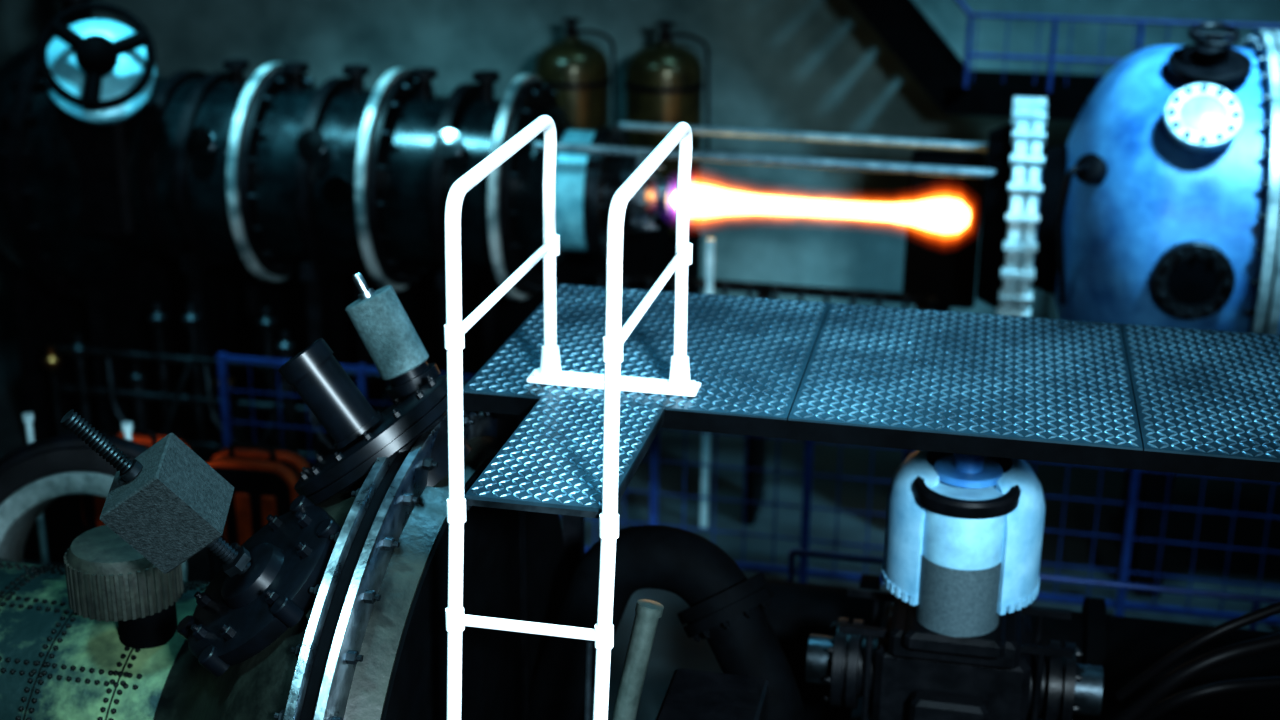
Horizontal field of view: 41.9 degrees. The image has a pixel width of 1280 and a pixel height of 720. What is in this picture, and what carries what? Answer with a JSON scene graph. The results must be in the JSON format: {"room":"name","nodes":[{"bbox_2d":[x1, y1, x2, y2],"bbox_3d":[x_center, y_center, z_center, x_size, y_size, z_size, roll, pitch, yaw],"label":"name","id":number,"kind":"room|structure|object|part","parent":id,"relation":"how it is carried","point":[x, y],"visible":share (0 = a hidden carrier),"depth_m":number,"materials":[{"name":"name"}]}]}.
{"room":"industrial machine room","nodes":[
{"label":"industrial machine room","id":0,"kind":"room"},
{"bbox_2d":[0,0,26,334],"bbox_3d":[-7.842,-1.364,6.742,0.200,8.000,18.000,5,20,11],"label":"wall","id":1,"kind":"structure","parent":0,"point":[9,268],"depth_m":15.72,"materials":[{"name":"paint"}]},
{"bbox_2d":[0,327,1279,719],"bbox_3d":[0.525,3.179,6.394,17.400,0.200,18.400,5,20,11],"label":"floor","id":2,"kind":"structure","parent":0,"point":[672,650],"depth_m":11.95,"materials":[{"name":"concrete"}]},
{"bbox_2d":[23,495,88,563],"bbox_3d":[-2.666,1.405,9.652,1.900,0.950,0.900,5,20,11],"label":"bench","id":3,"kind":"object","parent":2,"relation":"on","point":[64,521],"visible":0.02,"depth_m":9.47,"materials":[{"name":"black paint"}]},
{"bbox_2d":[81,427,194,529],"bbox_3d":[-2.797,0.680,9.323,0.580,0.633,0.340,5,20,11],"label":"hard case","id":4,"kind":"object","parent":3,"relation":"on","point":[92,506],"visible":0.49,"depth_m":9.27,"materials":[{"name":"orange plastic"}]},
{"bbox_3d":[-2.795,0.420,9.233,0.267,0.083,0.028,5,20,11],"label":"handle","id":5,"kind":"part","parent":4,"relation":"part of","materials":[{"name":"orange paint"}]},
{"bbox_2d":[206,442,310,544],"bbox_3d":[-2.104,0.752,9.135,0.580,0.633,0.340,5,20,11],"label":"hard case","id":6,"kind":"object","parent":3,"relation":"on","point":[263,478],"visible":0.64,"depth_m":8.97,"materials":[{"name":"orange plastic"}]},
{"bbox_3d":[-2.102,0.492,9.044,0.267,0.083,0.028,5,20,11],"label":"handle","id":7,"kind":"part","parent":6,"relation":"part of","materials":[{"name":"black paint"}]},
{"bbox_2d":[21,411,133,565],"bbox_3d":[-2.856,1.200,8.759,0.610,1.920,0.060,5,20,11],"label":"stanchion","id":8,"kind":"object","parent":2,"relation":"on","point":[28,418],"visible":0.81,"depth_m":8.53,"materials":[{"name":"metal"}]},
{"bbox_2d":[0,0,180,440],"bbox_3d":[-3.869,-1.151,12.260,1.720,4.040,2.340,5,20,11],"label":"valve","id":9,"kind":"object","parent":2,"relation":"on","point":[71,101],"visible":0.88,"depth_m":11.63,"materials":[{"name":"black paint"}]},
{"bbox_2d":[0,433,223,581],"bbox_3d":[-2.537,1.363,7.962,1.255,2.144,0.998,5,20,11],"label":"pipe","id":10,"kind":"object","parent":2,"relation":"on","point":[36,474],"visible":0.32,"depth_m":7.56,"materials":[{"name":"grey metal"}]},
{"bbox_2d":[42,303,467,461],"bbox_3d":[-2.224,0.369,11.638,4.119,1.608,0.421,5,20,11],"label":"guard rail","id":11,"kind":"object","parent":2,"relation":"on","point":[191,320],"visible":0.38,"depth_m":11.78,"materials":[{"name":"metal"}]},
{"bbox_2d":[0,410,567,719],"bbox_3d":[-1.968,1.498,6.357,2.880,2.955,2.890,5,20,11],"label":"vessel","id":12,"kind":"object","parent":2,"relation":"on","point":[371,641],"depth_m":5.59,"materials":[{"name":"metal"}]},
{"bbox_3d":[-1.762,0.802,5.782,0.380,0.430,0.440,5,20,11],"label":"ribbed vent cap","id":13,"kind":"part","parent":12,"relation":"part of","materials":[{"name":"grey metal"}]},
{"bbox_2d":[61,409,341,676],"bbox_3d":[-1.275,0.556,5.262,0.790,0.985,0.606,5,20,11],"label":"valve","id":14,"kind":"object","parent":12,"relation":"attached to","point":[167,503],"visible":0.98,"depth_m":5.08,"materials":[{"name":"metal"}]},
{"bbox_3d":[-1.465,0.416,5.100,0.525,0.616,0.054,-6,20,-18],"label":"threaded rod","id":15,"kind":"part","parent":14,"relation":"part of","materials":[{"name":"metal"}]},
{"bbox_2d":[278,338,471,504],"bbox_3d":[-0.892,0.251,5.682,0.614,0.673,0.613,-12,23,-33],"label":"port","id":16,"kind":"object","parent":12,"relation":"on","point":[361,435],"visible":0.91,"depth_m":5.53,"materials":[{"name":"black paint"}]},
{"bbox_2d":[278,338,382,449],"bbox_3d":[-1.040,0.115,5.617,0.348,0.376,0.190,5,20,11],"label":"canister","id":17,"kind":"object","parent":16,"relation":"on","point":[315,374],"depth_m":5.55,"materials":[{"name":"black metal"}]},
{"bbox_2d":[345,273,440,399],"bbox_3d":[-0.865,-0.041,5.923,0.353,0.539,0.200,5,20,11],"label":"cylinder","id":18,"kind":"object","parent":16,"relation":"attached to","point":[379,318],"visible":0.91,"depth_m":5.85,"materials":[{"name":"metal"}]},
{"bbox_3d":[-0.662,1.571,6.082,0.208,2.820,2.820,5,20,11],"label":"plate","id":19,"kind":"part","parent":12,"relation":"part of","materials":[{"name":"metal"}]},
{"bbox_2d":[117,59,672,462],"bbox_3d":[-1.730,-0.570,12.111,3.950,3.080,1.570,5,20,11],"label":"tube","id":20,"kind":"object","parent":2,"relation":"on","point":[278,173],"visible":0.88,"depth_m":11.42,"materials":[{"name":"black paint"}]},
{"bbox_2d":[533,121,995,177],"bbox_3d":[0.884,-1.429,11.213,3.080,0.084,0.864,5,20,11],"label":"rods","id":21,"kind":"object","parent":20,"relation":"attached to","point":[957,171],"visible":0.79,"depth_m":11.04,"materials":[{"name":"silver metal"}]},
{"bbox_2d":[672,184,969,232],"bbox_3d":[1.190,-1.027,11.282,2.173,0.505,0.505,5,20,11],"label":"plasma discharge","id":22,"kind":"object","parent":20,"relation":"attached to","point":[946,215],"visible":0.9,"depth_m":11.22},
{"bbox_2d":[444,115,700,719],"bbox_3d":[-0.258,1.217,5.689,0.696,3.957,1.140,5,20,11],"label":"step ladder","id":23,"kind":"object","parent":2,"relation":"on","point":[679,383],"visible":1,"depth_m":4.96,"materials":[{"name":"white metal"}]},
{"bbox_3d":[-0.488,1.198,5.737,0.180,3.957,1.101,5,20,11],"label":"rail","id":24,"kind":"part","parent":23,"relation":"part of","materials":[{"name":"white metal"}]},
{"bbox_3d":[-0.418,-0.231,5.227,0.032,0.042,1.055,4,20,11],"label":"rail","id":25,"kind":"part","parent":23,"relation":"part of","materials":[{"name":"white metal"}]},
{"bbox_2d":[465,397,664,518],"bbox_3d":[-0.217,0.300,5.280,0.430,0.052,0.851,5,20,11],"label":"plate","id":26,"kind":"object","parent":23,"relation":"attached to","point":[552,463],"visible":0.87,"depth_m":5.19,"materials":[{"name":"metal"}]},
{"bbox_3d":[-0.092,0.075,5.813,0.600,0.026,0.110,5,20,11],"label":"plate","id":27,"kind":"part","parent":23,"relation":"part of","materials":[{"name":"white paint"}]},
{"bbox_3d":[-0.036,1.234,5.646,0.180,3.957,1.101,5,20,11],"label":"rail","id":28,"kind":"part","parent":23,"relation":"part of","materials":[{"name":"white metal"}]},
{"bbox_3d":[0.033,-0.195,5.136,0.032,0.042,1.055,4,20,11],"label":"rail","id":29,"kind":"part","parent":23,"relation":"part of","materials":[{"name":"white metal"}]},
{"bbox_2d":[534,18,615,130],"bbox_3d":[-0.528,-1.199,13.783,0.686,3.190,0.624,5,20,11],"label":"tank","id":30,"kind":"object","parent":2,"relation":"on","point":[576,69],"visible":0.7,"depth_m":13.21,"materials":[{"name":"brown metal"}]},
{"bbox_2d":[584,599,663,719],"bbox_3d":[-0.083,1.973,5.691,0.302,2.532,0.138,-1,19,-5],"label":"pipe","id":31,"kind":"object","parent":2,"relation":"on","point":[648,612],"visible":0.97,"depth_m":5.32,"materials":[{"name":"metal"}]},
{"bbox_2d":[527,525,805,719],"bbox_3d":[0.126,1.756,6.639,1.265,2.320,0.461,10,21,25],"label":"pipe","id":32,"kind":"object","parent":2,"relation":"on","point":[726,607],"visible":0.94,"depth_m":6.25,"materials":[{"name":"black metal"}]},
{"bbox_2d":[625,21,708,292],"bbox_3d":[0.215,-1.140,13.633,0.686,3.190,0.624,5,20,11],"label":"tank","id":33,"kind":"object","parent":2,"relation":"on","point":[664,83],"visible":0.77,"depth_m":13.10,"materials":[{"name":"brown metal"}]},
{"bbox_2d":[700,238,714,527],"bbox_3d":[0.463,0.186,11.490,0.120,2.100,0.120,5,20,11],"label":"post","id":34,"kind":"object","parent":2,"relation":"on","point":[710,242],"visible":0.33,"depth_m":11.62,"materials":[{"name":"metal"}]},
{"bbox_2d":[656,668,768,719],"bbox_3d":[0.228,2.138,6.030,0.340,2.000,0.533,5,20,11],"label":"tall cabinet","id":35,"kind":"object","parent":2,"relation":"on","point":[691,694],"visible":1,"depth_m":5.78,"materials":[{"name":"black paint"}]},
{"bbox_2d":[216,352,1279,624],"bbox_3d":[2.049,0.960,10.527,10.050,1.300,0.050,5,20,11],"label":"mesh fence","id":36,"kind":"object","parent":2,"relation":"on","point":[1119,604],"visible":0.26,"depth_m":10.70,"materials":[{"name":"metal"}]},
{"bbox_2d":[595,272,937,524],"bbox_3d":[0.831,0.263,11.811,2.404,1.750,0.500,5,20,11],"label":"rail","id":37,"kind":"object","parent":2,"relation":"on","point":[754,482],"visible":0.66,"depth_m":11.68,"materials":[{"name":"metal"}]},
{"bbox_2d":[463,283,1279,719],"bbox_3d":[1.739,1.479,6.436,4.610,3.004,1.360,5,20,11],"label":"platform","id":38,"kind":"object","parent":2,"relation":"on","point":[1204,402],"visible":0.92,"depth_m":5.93,"materials":[{"name":"metal"}]},
{"bbox_3d":[0.075,-0.060,6.269,1.132,0.008,1.330,5,20,11],"label":"deck plate","id":39,"kind":"part","parent":38,"relation":"part of","materials":[{"name":"metal"}]},
{"bbox_3d":[1.746,0.135,5.953,4.556,0.122,1.330,5,20,11],"label":"deck frame","id":40,"kind":"part","parent":38,"relation":"part of","materials":[{"name":"grey metal"}]},
{"bbox_3d":[1.188,0.029,6.045,1.136,0.008,1.330,5,20,11],"label":"deck plate","id":41,"kind":"part","parent":38,"relation":"part of","materials":[{"name":"metal"}]},
{"bbox_3d":[2.301,0.117,5.820,1.136,0.008,1.330,5,20,11],"label":"deck plate","id":42,"kind":"part","parent":38,"relation":"part of","materials":[{"name":"metal"}]},
{"bbox_2d":[902,150,985,310],"bbox_3d":[2.111,-0.193,11.901,0.500,2.575,0.300,5,20,11],"label":"shield","id":43,"kind":"object","parent":2,"relation":"on","point":[944,265],"visible":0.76,"depth_m":11.54,"materials":[{"name":"black metal"}]},
{"bbox_2d":[805,450,1103,719],"bbox_3d":[1.263,1.423,6.818,1.170,2.850,0.679,5,20,11],"label":"pump","id":44,"kind":"object","parent":2,"relation":"on","point":[964,533],"visible":0.98,"depth_m":6.46,"materials":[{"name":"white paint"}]},
{"bbox_3d":[1.259,0.270,6.344,0.260,0.360,0.260,5,20,11],"label":"stem","id":45,"kind":"part","parent":44,"relation":"part of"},
{"bbox_2d":[1112,602,1279,719],"bbox_3d":[2.926,1.016,6.262,2.154,1.286,0.458,5,20,11],"label":"bundle","id":46,"kind":"object","parent":44,"relation":"attached to","point":[1147,706],"visible":1,"depth_m":6.40,"materials":[{"name":"rubber"}]},
{"bbox_2d":[763,574,1279,719],"bbox_3d":[2.442,1.793,7.737,4.000,1.570,0.920,5,20,11],"label":"machine skid","id":47,"kind":"object","parent":2,"relation":"on","point":[1125,647],"visible":0.48,"depth_m":7.32,"materials":[{"name":"black metal"}]},
{"bbox_2d":[788,549,1279,630],"bbox_3d":[2.578,1.667,8.864,3.632,1.068,0.036,5,20,11],"label":"guard rail","id":48,"kind":"object","parent":2,"relation":"on","point":[1256,600],"visible":0.41,"depth_m":8.71,"materials":[{"name":"black metal"}]},
{"bbox_2d":[851,0,1279,119],"bbox_3d":[3.429,-2.444,12.795,7.730,6.263,0.900,5,20,11],"label":"walkway","id":49,"kind":"structure","parent":2,"relation":"on","point":[956,89],"depth_m":12.65,"materials":[{"name":"metal"}]},
{"bbox_3d":[3.457,-3.622,11.921,7.314,3.463,0.040,5,20,11],"label":"stair railing","id":50,"kind":"part","parent":49,"relation":"part of","materials":[{"name":"blue metal"}]},
{"bbox_2d":[976,22,1279,597],"bbox_3d":[4.141,-0.374,10.831,3.840,3.657,2.540,5,20,11],"label":"chamber","id":51,"kind":"object","parent":2,"relation":"on","point":[1160,203],"visible":0.85,"depth_m":9.92,"materials":[{"name":"metal"}]},
{"bbox_3d":[3.215,-0.460,9.710,0.294,0.294,0.060,5,20,11],"label":"window port pane","id":52,"kind":"part","parent":51,"relation":"part of","materials":[{"name":"black glass"}]},
{"bbox_3d":[3.267,-1.408,9.691,0.275,0.226,0.222,5,20,11],"label":"port pane","id":53,"kind":"part","parent":51,"relation":"part of","materials":[{"name":"white glass"}]},
{"bbox_2d":[4,0,1279,318],"bbox_3d":[2.492,-3.601,13.449,17.400,8.000,0.200,5,20,11],"label":"wall","id":54,"kind":"structure","parent":0,"point":[813,66],"depth_m":14.27,"materials":[{"name":"paint"}]}
]}

